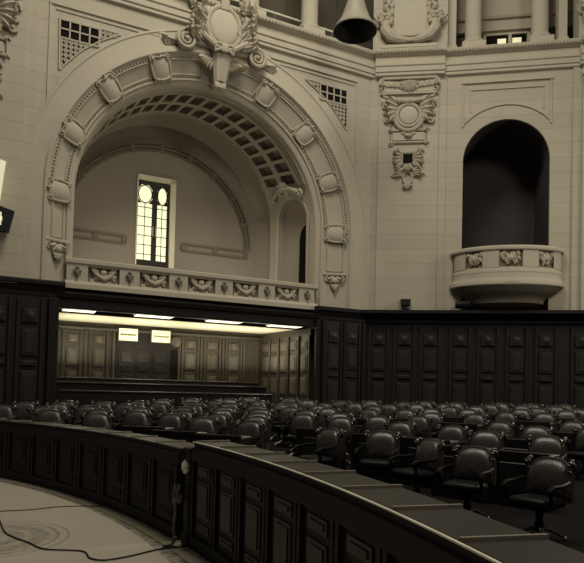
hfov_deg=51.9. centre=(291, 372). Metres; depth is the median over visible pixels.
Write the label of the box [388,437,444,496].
leather armchair
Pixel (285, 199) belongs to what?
trim
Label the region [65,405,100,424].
leather armchair
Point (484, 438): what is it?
leather armchair
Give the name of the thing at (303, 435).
desk
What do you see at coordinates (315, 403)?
leather armchair
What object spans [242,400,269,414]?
leather armchair
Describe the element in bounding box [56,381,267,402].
bench
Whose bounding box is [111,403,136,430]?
leather armchair
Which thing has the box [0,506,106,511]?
cable
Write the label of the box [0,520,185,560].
cable
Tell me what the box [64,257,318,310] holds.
balustrade
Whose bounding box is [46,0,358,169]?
frames
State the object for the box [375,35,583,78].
crown molding
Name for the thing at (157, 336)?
lit panel
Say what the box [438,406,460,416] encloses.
leather armchair
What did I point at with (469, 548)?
strip
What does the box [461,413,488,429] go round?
leather armchair
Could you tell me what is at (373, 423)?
leather armchair
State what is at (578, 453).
leather armchair
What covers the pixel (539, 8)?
column
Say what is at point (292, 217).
wall
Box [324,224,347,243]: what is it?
cartouche
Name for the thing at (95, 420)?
leather armchair
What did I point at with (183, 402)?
leather armchair
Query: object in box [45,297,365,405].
trim
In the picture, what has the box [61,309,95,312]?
ceiling lamp
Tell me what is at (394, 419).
desk
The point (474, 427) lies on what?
desk
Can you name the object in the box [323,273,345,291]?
pendant
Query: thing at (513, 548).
curved desk
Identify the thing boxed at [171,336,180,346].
wall medallion
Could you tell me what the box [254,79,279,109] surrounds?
cartouche
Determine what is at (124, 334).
lit panel
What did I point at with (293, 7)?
wall
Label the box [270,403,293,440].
leather armchair
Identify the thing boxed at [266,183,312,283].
wall
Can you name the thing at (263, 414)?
leather armchair
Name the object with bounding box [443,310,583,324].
trim
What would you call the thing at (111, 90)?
cartouche
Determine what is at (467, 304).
spotlight
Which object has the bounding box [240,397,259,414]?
leather armchair
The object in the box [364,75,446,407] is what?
wall
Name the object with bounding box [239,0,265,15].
column
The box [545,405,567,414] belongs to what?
leather armchair
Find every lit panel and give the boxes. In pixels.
[118,327,138,341]
[151,330,170,343]
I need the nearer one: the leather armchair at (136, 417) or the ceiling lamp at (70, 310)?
the leather armchair at (136, 417)
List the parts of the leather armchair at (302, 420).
armrest, seat, backrest, frame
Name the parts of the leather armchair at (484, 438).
backrest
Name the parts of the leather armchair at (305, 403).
backrest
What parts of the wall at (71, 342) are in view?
panel, panel, panel, panel, panel, panel, panel, panel, panel, panel, panel, panel, panel, panel, panel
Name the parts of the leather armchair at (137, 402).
backrest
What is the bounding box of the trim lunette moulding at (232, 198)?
[75,142,250,249]
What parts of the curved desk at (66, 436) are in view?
moulding, moulding, raised panel, raised panel, raised panel, panel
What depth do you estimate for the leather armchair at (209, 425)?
11.66 m
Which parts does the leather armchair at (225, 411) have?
frame, backrest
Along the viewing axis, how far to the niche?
24.36 m
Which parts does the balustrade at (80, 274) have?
post, relief panel, post, relief panel, post, relief panel, post, relief panel, post, relief panel, post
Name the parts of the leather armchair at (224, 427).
backrest, armrest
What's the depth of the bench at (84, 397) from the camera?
19.88 m
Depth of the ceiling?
21.62 m
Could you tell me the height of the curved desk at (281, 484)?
1.152 m
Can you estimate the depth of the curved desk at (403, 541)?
2.76 m
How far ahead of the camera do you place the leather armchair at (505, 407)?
19.06 m
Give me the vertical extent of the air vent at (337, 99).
1.547 m
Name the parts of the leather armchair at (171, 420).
backrest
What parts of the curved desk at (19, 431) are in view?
moulding, moulding, raised panel, raised panel, panel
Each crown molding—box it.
[103,0,375,78]
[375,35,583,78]
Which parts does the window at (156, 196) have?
glass pane, door, door, glass pane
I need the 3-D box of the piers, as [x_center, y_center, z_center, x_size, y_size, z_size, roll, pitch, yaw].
[-2.530,-14.315,22.892,10.000,3.900,0.260,2,-2,-26]
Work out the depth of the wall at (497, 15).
23.56 m
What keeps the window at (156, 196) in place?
in the wall at (105, 199)
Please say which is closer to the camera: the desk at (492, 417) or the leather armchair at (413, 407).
the desk at (492, 417)
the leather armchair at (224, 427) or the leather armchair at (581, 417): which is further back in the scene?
the leather armchair at (581, 417)
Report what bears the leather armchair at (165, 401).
on the floor at (568, 520)
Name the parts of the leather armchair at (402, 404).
backrest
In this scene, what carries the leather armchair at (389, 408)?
on the floor at (568, 520)
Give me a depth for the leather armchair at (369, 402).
18.84 m
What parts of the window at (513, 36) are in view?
dark pane, lit pane, lit pane, dark pane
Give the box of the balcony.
[450,245,564,309]
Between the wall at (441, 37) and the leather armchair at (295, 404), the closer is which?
the leather armchair at (295, 404)
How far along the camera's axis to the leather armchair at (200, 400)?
17.69 m
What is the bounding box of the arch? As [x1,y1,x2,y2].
[90,114,269,279]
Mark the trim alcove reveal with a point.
(501, 119)
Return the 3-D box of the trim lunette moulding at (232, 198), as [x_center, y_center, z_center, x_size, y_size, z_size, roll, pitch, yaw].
[-5.040,-6.999,23.067,7.496,3.650,0.100,2,-2,-26]
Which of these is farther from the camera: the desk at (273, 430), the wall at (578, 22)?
the wall at (578, 22)
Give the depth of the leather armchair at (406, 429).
11.71 m
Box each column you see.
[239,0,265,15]
[299,0,324,34]
[461,0,485,46]
[527,0,554,41]
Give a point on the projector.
(404, 302)
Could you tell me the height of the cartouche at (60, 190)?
0.722 m
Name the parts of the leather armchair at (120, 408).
backrest, frame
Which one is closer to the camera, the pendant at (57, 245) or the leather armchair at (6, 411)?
the leather armchair at (6, 411)
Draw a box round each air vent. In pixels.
[58,17,120,69]
[305,78,348,130]
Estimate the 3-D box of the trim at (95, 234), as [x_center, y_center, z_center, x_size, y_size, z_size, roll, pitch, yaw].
[-5.010,-4.942,23.049,7.120,0.320,0.071,2,-2,-26]
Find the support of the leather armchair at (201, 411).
on the floor at (568, 520)
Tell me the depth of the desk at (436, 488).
9.46 m
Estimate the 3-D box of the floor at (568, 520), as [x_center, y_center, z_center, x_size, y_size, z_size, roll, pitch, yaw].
[8.033,1.623,13.100,28.932,1.361,51.478,2,-2,-33]
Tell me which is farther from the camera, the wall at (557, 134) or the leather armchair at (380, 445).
the wall at (557, 134)
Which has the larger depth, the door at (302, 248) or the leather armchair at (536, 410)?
the door at (302, 248)
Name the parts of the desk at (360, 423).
raised panel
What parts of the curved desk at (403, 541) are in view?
moulding, panel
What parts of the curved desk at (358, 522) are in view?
moulding, raised panel, panel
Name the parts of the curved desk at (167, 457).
moulding, raised panel, raised panel, moulding, raised panel, panel, panel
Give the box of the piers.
[217,0,335,37]
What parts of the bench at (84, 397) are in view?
rail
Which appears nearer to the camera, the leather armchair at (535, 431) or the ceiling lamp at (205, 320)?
the leather armchair at (535, 431)
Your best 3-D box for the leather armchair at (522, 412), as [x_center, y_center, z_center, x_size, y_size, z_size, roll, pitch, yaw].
[6.197,1.460,16.404,0.686,0.981,0.632,0,-2,36]
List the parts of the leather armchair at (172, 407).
backrest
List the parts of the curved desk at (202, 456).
moulding, moulding, raised panel, raised panel, raised panel, panel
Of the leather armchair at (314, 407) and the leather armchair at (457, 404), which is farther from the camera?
the leather armchair at (457, 404)
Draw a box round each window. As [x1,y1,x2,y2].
[135,173,176,268]
[483,30,529,44]
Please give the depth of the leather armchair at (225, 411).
13.77 m
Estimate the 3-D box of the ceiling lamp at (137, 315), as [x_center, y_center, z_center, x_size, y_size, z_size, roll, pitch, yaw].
[-4.513,-1.887,19.674,1.260,0.085,0.640,2,-2,-26]
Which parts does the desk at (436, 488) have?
raised panel, panel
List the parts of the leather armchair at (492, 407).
backrest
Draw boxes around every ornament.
[0,0,21,96]
[379,75,439,189]
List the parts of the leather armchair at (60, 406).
backrest, frame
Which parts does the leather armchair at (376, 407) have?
frame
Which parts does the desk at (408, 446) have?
raised panel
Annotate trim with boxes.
[0,275,65,298]
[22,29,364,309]
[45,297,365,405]
[51,55,346,224]
[57,325,262,381]
[73,229,247,258]
[81,89,304,190]
[274,196,308,283]
[311,305,365,322]
[362,309,443,324]
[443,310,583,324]
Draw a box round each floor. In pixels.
[0,477,209,562]
[70,422,583,552]
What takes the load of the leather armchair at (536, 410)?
on the floor at (568, 520)
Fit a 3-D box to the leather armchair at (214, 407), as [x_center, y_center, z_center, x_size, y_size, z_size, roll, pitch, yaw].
[-1.708,1.298,14.557,0.686,0.981,0.632,1,-2,14]
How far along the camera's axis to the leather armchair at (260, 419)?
12.19 m
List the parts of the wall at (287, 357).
panel, panel, panel, panel, panel, panel, panel, panel, panel, panel, panel, panel, panel, panel, panel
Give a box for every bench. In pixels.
[56,376,259,387]
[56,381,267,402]
[58,390,272,408]
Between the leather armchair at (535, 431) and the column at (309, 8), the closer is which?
the leather armchair at (535, 431)
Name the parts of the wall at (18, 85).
panel, panel, panel, panel, panel, panel, panel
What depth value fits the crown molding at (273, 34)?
21.16 m
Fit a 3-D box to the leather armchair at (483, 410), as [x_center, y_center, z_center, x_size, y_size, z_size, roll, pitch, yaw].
[5.224,1.427,17.108,0.686,0.981,0.632,1,-2,24]
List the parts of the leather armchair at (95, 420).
backrest, frame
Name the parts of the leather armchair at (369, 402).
backrest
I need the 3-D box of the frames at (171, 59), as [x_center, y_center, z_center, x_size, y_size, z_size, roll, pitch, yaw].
[-2.582,-7.991,20.198,10.078,4.801,0.293,2,-2,-26]
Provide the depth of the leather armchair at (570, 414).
16.32 m
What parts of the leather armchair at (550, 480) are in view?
armrest, leg, seat, leg, backrest, frame, leg, armrest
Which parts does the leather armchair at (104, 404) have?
backrest, frame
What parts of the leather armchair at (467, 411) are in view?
backrest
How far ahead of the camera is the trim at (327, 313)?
21.85 m
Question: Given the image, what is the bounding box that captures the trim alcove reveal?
[468,119,549,245]
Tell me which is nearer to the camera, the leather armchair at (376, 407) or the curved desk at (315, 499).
the curved desk at (315, 499)
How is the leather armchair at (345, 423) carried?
on the floor at (568, 520)
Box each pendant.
[46,236,70,261]
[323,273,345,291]
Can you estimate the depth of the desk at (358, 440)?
10.76 m
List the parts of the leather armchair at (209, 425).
backrest, frame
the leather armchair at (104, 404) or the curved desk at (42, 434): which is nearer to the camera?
the curved desk at (42, 434)
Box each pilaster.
[448,0,456,47]
[555,0,568,39]
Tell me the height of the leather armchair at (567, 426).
0.981 m
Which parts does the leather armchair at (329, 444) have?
armrest, seat, backrest, frame, armrest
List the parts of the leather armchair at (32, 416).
backrest, frame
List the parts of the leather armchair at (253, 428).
backrest, frame, armrest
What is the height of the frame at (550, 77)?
1.718 m
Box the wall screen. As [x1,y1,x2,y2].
[0,159,14,232]
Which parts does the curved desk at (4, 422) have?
raised panel, moulding, moulding, panel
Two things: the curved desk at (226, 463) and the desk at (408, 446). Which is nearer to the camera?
the curved desk at (226, 463)
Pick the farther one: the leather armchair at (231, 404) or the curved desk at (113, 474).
the leather armchair at (231, 404)
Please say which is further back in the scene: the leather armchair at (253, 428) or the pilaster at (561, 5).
the pilaster at (561, 5)
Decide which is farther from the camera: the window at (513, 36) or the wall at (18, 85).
the window at (513, 36)
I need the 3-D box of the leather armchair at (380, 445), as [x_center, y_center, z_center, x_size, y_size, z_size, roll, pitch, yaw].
[1.405,1.444,9.807,0.686,0.981,0.632,1,-2,24]
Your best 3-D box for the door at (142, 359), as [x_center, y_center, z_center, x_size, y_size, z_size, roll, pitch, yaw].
[-5.472,-0.002,22.830,2.400,2.950,0.100,2,-2,-26]
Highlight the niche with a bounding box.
[461,120,548,309]
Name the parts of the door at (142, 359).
raised panel, raised panel, raised panel, raised panel, raised panel, raised panel, raised panel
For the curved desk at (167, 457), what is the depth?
7.13 m
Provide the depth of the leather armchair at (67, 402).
15.47 m
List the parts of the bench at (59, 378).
rail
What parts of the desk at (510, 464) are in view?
raised panel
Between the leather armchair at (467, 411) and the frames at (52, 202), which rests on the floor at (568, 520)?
the leather armchair at (467, 411)
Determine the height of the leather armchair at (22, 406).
0.981 m
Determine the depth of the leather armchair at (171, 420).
12.27 m
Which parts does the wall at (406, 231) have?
panel, panel, panel, panel, panel, panel, panel, panel, panel, panel, panel, panel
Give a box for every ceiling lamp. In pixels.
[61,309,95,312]
[133,314,173,318]
[205,320,242,323]
[266,324,300,327]
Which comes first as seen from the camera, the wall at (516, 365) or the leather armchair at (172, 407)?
the leather armchair at (172, 407)
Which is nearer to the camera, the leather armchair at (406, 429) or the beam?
the leather armchair at (406, 429)
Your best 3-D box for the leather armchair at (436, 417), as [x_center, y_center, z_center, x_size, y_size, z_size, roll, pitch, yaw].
[3.252,1.423,14.208,0.686,0.981,0.632,1,-2,25]
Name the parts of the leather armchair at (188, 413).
backrest, frame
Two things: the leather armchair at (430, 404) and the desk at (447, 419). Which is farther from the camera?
the leather armchair at (430, 404)
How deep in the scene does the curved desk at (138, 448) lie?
7.84 m
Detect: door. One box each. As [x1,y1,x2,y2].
[115,332,177,379]
[299,225,305,283]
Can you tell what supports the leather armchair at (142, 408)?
on the floor at (568, 520)
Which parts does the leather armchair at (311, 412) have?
frame, backrest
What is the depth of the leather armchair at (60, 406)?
14.53 m
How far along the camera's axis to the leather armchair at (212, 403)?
17.03 m
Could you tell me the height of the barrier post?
1.070 m
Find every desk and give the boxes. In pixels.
[0,418,14,477]
[5,420,46,482]
[29,422,66,488]
[52,425,92,495]
[76,428,122,503]
[100,431,149,513]
[120,425,173,434]
[124,435,172,525]
[149,440,193,539]
[151,430,206,442]
[188,440,244,562]
[194,433,250,444]
[211,445,273,562]
[237,452,305,562]
[264,460,341,562]
[267,404,277,431]
[295,428,346,469]
[296,470,387,562]
[334,484,447,562]
[346,418,365,452]
[351,433,405,482]
[381,504,531,562]
[393,418,408,421]
[400,437,458,486]
[431,444,492,501]
[438,422,482,431]
[444,417,462,422]
[447,533,583,562]
[489,449,559,508]
[491,416,529,420]
[504,438,531,451]
[511,420,554,438]
[553,432,581,474]
[557,418,577,431]
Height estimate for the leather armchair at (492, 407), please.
0.981 m
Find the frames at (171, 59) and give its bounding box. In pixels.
[53,58,344,224]
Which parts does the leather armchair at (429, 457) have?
armrest, seat, armrest, backrest, frame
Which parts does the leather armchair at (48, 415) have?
backrest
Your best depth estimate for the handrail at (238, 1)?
22.21 m
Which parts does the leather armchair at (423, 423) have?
backrest, armrest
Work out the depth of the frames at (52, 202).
18.14 m
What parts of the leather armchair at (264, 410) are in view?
backrest, frame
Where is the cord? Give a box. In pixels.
[162,497,177,546]
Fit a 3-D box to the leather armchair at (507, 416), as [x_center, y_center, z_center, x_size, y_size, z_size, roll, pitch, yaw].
[5.290,1.459,15.070,0.686,0.981,0.632,0,-2,41]
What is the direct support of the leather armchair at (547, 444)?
on the floor at (568, 520)
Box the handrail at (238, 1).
[232,0,332,36]
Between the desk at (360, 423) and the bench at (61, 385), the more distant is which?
the bench at (61, 385)
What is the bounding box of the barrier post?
[181,447,191,546]
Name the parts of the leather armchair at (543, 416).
backrest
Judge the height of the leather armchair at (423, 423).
0.981 m
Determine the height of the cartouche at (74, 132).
0.849 m
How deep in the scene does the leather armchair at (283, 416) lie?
15.09 m
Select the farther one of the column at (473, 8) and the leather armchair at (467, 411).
the column at (473, 8)
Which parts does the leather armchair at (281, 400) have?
backrest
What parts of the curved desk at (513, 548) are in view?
moulding, panel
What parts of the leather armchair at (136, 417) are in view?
armrest, backrest, frame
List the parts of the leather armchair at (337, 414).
backrest, frame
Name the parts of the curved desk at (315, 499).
raised panel, moulding, raised panel, panel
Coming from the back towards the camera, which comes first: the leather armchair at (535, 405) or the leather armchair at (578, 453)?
the leather armchair at (535, 405)
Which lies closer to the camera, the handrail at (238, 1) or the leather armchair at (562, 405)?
the leather armchair at (562, 405)
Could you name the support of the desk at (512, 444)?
on the floor at (568, 520)
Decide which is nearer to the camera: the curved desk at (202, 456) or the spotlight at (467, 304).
the curved desk at (202, 456)
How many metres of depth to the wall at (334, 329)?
21.88 m
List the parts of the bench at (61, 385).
rail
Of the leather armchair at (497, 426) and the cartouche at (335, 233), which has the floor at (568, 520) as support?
the leather armchair at (497, 426)
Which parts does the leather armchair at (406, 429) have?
backrest, frame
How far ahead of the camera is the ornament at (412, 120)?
22.31 m
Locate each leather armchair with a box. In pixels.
[0,404,17,419]
[11,401,39,419]
[19,406,57,420]
[34,409,65,423]
[44,403,72,424]
[54,400,78,422]
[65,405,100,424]
[73,408,112,424]
[80,412,113,429]
[90,401,115,410]
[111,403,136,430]
[113,410,151,429]
[117,406,153,427]
[126,400,148,406]
[146,402,170,425]
[151,399,174,412]
[153,413,185,430]
[169,406,195,415]
[170,410,197,429]
[180,398,202,403]
[180,401,203,406]
[183,404,206,417]
[185,416,219,433]
[204,400,226,415]
[204,412,231,434]
[208,409,236,433]
[212,406,237,427]
[219,398,240,429]
[219,402,241,419]
[229,420,265,448]
[232,415,271,444]
[237,404,266,424]
[238,412,272,435]
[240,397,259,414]
[240,408,273,449]
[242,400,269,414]
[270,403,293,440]
[272,406,301,446]
[277,402,301,434]
[279,398,298,403]
[280,413,317,456]
[285,409,319,451]
[293,427,343,464]
[297,399,318,409]
[306,405,330,410]
[313,402,335,408]
[315,407,340,428]
[320,412,353,455]
[325,416,356,463]
[331,400,350,411]
[342,402,365,417]
[354,430,401,482]
[355,405,384,417]
[357,408,381,418]
[357,415,392,433]
[361,400,381,407]
[378,404,400,417]
[384,421,416,437]
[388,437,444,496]
[393,401,413,409]
[393,409,417,418]
[405,403,427,414]
[405,415,432,437]
[415,401,434,407]
[418,408,444,414]
[418,412,445,437]
[433,403,455,409]
[435,424,468,445]
[436,445,498,517]
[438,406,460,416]
[445,402,466,409]
[455,408,481,417]
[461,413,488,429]
[464,405,488,418]
[465,430,506,449]
[479,404,501,424]
[484,420,515,438]
[487,411,519,425]
[491,402,511,411]
[502,455,576,540]
[509,408,533,420]
[511,405,533,410]
[518,425,555,439]
[523,403,543,407]
[524,434,569,460]
[527,407,550,415]
[531,412,558,431]
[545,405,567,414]
[553,410,580,420]
[554,404,576,409]
[556,420,583,465]
[564,426,583,476]
[567,408,583,423]
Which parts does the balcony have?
post, relief panel, post, rail, relief panel, post, relief panel, post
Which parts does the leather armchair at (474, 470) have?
armrest, seat, backrest, frame, leg, armrest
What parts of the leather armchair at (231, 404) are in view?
backrest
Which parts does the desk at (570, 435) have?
panel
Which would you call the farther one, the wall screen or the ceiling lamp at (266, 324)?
the ceiling lamp at (266, 324)
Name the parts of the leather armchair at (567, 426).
backrest, frame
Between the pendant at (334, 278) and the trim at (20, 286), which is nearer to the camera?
the trim at (20, 286)
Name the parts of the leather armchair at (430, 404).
backrest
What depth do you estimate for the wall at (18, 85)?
17.28 m
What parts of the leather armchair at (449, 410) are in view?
backrest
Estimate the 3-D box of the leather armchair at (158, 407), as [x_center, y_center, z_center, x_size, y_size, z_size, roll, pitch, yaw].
[-3.504,1.245,15.271,0.686,0.981,0.632,1,-2,11]
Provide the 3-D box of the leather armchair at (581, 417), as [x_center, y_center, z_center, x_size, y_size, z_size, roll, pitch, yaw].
[8.045,1.496,17.000,0.686,0.981,0.632,0,-2,42]
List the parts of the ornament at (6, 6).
tablet frame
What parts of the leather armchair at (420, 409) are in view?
backrest, frame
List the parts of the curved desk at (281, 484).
raised panel, moulding, raised panel, panel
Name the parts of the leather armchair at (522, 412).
backrest, frame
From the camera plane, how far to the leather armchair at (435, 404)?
17.98 m
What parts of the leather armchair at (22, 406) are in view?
backrest, frame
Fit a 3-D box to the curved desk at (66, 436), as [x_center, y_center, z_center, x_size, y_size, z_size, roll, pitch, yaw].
[-3.489,1.406,9.820,0.846,1.052,0.471,0,-2,44]
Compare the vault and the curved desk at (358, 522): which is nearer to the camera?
the curved desk at (358, 522)
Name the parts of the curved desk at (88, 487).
moulding, moulding, raised panel, raised panel, raised panel, panel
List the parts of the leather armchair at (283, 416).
seat, backrest, frame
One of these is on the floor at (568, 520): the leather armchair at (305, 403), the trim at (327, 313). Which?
the leather armchair at (305, 403)
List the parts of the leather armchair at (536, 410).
backrest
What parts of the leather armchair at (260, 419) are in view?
frame, backrest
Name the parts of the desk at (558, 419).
panel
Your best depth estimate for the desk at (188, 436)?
10.47 m
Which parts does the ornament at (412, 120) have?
vent frame, tablet frame, tablet frame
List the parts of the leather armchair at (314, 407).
backrest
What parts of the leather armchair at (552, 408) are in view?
backrest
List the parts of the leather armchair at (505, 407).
backrest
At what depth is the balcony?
20.98 m
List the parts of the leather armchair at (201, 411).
backrest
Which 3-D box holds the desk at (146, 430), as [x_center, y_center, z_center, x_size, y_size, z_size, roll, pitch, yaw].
[-2.733,1.401,11.285,0.880,0.820,0.490,1,-2,12]
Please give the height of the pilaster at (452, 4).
3.620 m
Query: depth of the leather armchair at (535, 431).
11.53 m
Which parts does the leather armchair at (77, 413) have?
armrest, backrest, frame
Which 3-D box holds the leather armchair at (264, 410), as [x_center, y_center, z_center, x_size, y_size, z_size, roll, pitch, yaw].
[-0.825,1.326,14.133,0.686,0.981,0.632,1,-2,16]
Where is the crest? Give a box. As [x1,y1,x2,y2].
[269,182,302,207]
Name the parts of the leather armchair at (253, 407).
backrest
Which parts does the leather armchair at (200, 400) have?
backrest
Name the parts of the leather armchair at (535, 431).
backrest, frame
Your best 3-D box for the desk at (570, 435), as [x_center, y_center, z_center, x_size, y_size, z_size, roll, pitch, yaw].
[5.336,1.583,12.113,0.880,0.820,0.490,0,-2,40]
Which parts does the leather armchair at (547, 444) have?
backrest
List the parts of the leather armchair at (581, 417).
backrest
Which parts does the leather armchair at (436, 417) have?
backrest, frame, seat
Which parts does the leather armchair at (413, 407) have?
backrest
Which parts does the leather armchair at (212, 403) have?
backrest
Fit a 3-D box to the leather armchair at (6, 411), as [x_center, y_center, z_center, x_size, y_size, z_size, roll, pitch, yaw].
[-6.580,1.199,13.414,0.686,0.981,0.632,2,-2,-7]
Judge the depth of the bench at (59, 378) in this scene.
22.03 m
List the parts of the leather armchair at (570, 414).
backrest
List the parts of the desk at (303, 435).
raised panel, panel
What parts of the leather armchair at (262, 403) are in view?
backrest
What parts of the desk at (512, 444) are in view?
raised panel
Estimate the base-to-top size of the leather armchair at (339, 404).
0.981 m
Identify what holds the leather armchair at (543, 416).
on the floor at (568, 520)
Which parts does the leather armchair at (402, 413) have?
backrest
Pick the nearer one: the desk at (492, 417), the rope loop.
the rope loop
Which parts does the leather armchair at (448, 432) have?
backrest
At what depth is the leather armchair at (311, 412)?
14.18 m
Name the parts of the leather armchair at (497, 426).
backrest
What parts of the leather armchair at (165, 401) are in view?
backrest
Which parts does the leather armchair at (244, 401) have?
backrest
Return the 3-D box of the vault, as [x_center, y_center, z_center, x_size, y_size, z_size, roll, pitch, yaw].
[-3.425,-8.292,21.594,7.993,3.186,2.380,2,-2,-26]
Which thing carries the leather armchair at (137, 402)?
on the floor at (568, 520)
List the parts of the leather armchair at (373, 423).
backrest, frame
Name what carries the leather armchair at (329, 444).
on the floor at (568, 520)
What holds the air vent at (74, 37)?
in the wall at (98, 6)
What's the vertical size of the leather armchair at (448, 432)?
0.981 m
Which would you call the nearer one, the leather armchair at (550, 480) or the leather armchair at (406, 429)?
the leather armchair at (550, 480)
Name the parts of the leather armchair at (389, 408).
backrest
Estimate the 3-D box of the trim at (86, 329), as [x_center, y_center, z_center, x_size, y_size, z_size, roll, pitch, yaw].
[-5.259,-0.069,22.923,9.300,3.100,0.120,2,-2,-26]
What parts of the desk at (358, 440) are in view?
raised panel, panel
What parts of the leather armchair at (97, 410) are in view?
backrest, frame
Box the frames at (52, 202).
[50,201,343,272]
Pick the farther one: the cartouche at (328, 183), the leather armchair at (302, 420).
the cartouche at (328, 183)
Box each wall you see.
[0,0,59,405]
[35,0,371,309]
[58,320,261,386]
[72,126,254,277]
[233,0,373,49]
[260,328,314,403]
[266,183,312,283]
[277,199,305,282]
[318,320,365,403]
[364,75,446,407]
[373,0,447,50]
[442,66,583,408]
[443,68,572,309]
[456,0,572,35]
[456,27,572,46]
[573,0,583,37]
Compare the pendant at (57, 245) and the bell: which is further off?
the bell
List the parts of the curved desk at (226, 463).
moulding, raised panel, moulding, raised panel, raised panel, panel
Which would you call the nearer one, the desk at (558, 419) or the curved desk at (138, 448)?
the curved desk at (138, 448)
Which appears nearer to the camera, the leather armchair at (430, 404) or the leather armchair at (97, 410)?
the leather armchair at (97, 410)
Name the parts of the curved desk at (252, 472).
raised panel, moulding, raised panel, raised panel, panel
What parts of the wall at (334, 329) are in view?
panel, panel, panel, panel, panel, panel, panel, panel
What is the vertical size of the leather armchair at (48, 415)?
0.981 m
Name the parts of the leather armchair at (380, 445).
armrest, seat, backrest, frame, armrest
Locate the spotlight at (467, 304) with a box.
[455,300,471,309]
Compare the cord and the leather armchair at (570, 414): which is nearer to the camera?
the cord
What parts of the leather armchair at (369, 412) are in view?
backrest, frame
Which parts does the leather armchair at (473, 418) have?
backrest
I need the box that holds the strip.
[194,442,501,562]
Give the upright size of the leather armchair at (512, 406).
0.981 m
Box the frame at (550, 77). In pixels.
[462,75,553,127]
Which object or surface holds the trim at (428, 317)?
attached to the wall at (406, 231)
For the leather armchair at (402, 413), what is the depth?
15.26 m
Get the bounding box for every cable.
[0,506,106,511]
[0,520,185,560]
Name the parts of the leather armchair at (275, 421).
backrest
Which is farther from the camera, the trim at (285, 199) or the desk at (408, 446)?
the trim at (285, 199)
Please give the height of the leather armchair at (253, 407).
0.981 m
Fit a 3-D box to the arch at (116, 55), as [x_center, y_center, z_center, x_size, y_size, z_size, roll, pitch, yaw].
[-2.621,-6.826,20.245,11.640,8.930,0.700,2,-2,-26]
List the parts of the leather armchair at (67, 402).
frame, backrest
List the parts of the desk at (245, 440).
panel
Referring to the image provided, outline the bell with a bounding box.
[333,0,376,43]
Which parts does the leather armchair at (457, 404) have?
backrest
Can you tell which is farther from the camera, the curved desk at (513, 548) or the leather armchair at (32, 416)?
the leather armchair at (32, 416)
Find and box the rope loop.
[172,484,181,503]
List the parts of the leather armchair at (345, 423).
backrest, frame, armrest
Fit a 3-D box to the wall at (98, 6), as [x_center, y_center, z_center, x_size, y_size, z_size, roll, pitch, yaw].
[-2.406,-6.951,20.051,11.990,9.180,0.001,2,-2,-26]
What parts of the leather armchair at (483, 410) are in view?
backrest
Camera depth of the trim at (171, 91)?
21.39 m
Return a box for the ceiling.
[59,309,308,333]
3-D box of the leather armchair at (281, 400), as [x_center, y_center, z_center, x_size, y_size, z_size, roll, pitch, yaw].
[-0.182,1.270,18.902,0.686,0.981,0.632,1,-2,23]
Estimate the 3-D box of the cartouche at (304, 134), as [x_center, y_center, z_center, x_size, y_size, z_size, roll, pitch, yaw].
[0.482,-8.614,21.587,0.976,0.931,0.348,1,-2,2]
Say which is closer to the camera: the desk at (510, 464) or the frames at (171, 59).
the desk at (510, 464)
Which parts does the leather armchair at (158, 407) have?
backrest, frame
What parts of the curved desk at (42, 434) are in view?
moulding, raised panel, moulding, raised panel, panel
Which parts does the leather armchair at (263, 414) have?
backrest, frame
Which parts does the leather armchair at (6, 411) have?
backrest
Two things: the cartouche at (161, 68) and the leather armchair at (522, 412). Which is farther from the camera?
the cartouche at (161, 68)
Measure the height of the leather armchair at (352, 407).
0.981 m
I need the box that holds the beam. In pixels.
[57,289,319,327]
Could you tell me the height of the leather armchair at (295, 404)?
0.981 m
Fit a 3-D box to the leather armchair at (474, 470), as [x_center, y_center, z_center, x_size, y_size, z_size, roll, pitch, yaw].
[2.372,1.493,8.102,0.686,0.981,0.632,0,-2,39]
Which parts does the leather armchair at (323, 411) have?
backrest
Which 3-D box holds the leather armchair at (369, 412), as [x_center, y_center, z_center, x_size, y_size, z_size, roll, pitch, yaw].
[1.815,1.378,14.873,0.686,0.981,0.632,0,-2,32]
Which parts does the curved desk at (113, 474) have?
moulding, moulding, raised panel, raised panel, raised panel, panel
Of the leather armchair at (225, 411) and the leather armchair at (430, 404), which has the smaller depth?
the leather armchair at (225, 411)
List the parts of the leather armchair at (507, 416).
backrest, frame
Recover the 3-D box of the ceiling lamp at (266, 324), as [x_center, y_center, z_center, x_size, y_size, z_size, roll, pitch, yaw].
[-0.249,-1.723,21.727,1.270,0.085,0.640,2,-2,-26]
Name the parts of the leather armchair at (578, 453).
seat, backrest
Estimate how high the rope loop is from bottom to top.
0.247 m
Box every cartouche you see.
[47,176,72,203]
[59,114,88,147]
[95,71,123,105]
[148,53,171,83]
[162,0,276,93]
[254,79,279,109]
[292,119,318,147]
[316,170,341,193]
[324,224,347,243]
[373,0,447,48]
[575,0,583,34]
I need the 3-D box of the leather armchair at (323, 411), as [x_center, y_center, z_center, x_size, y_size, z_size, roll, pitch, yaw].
[0.836,1.354,14.893,0.686,0.981,0.632,1,-2,15]
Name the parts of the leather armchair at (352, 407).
backrest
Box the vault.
[85,90,303,197]
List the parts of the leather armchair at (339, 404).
backrest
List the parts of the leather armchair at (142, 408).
backrest, frame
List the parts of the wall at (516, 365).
panel, panel, panel, panel, panel, panel, panel, panel, panel, panel, panel, panel, panel, panel, panel, panel, panel, panel, panel, panel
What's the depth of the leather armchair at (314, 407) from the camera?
16.09 m
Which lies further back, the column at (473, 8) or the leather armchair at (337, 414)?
the column at (473, 8)
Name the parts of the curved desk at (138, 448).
moulding, raised panel, moulding, raised panel, raised panel, panel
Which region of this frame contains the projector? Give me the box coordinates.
[400,299,410,309]
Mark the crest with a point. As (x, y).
(283, 190)

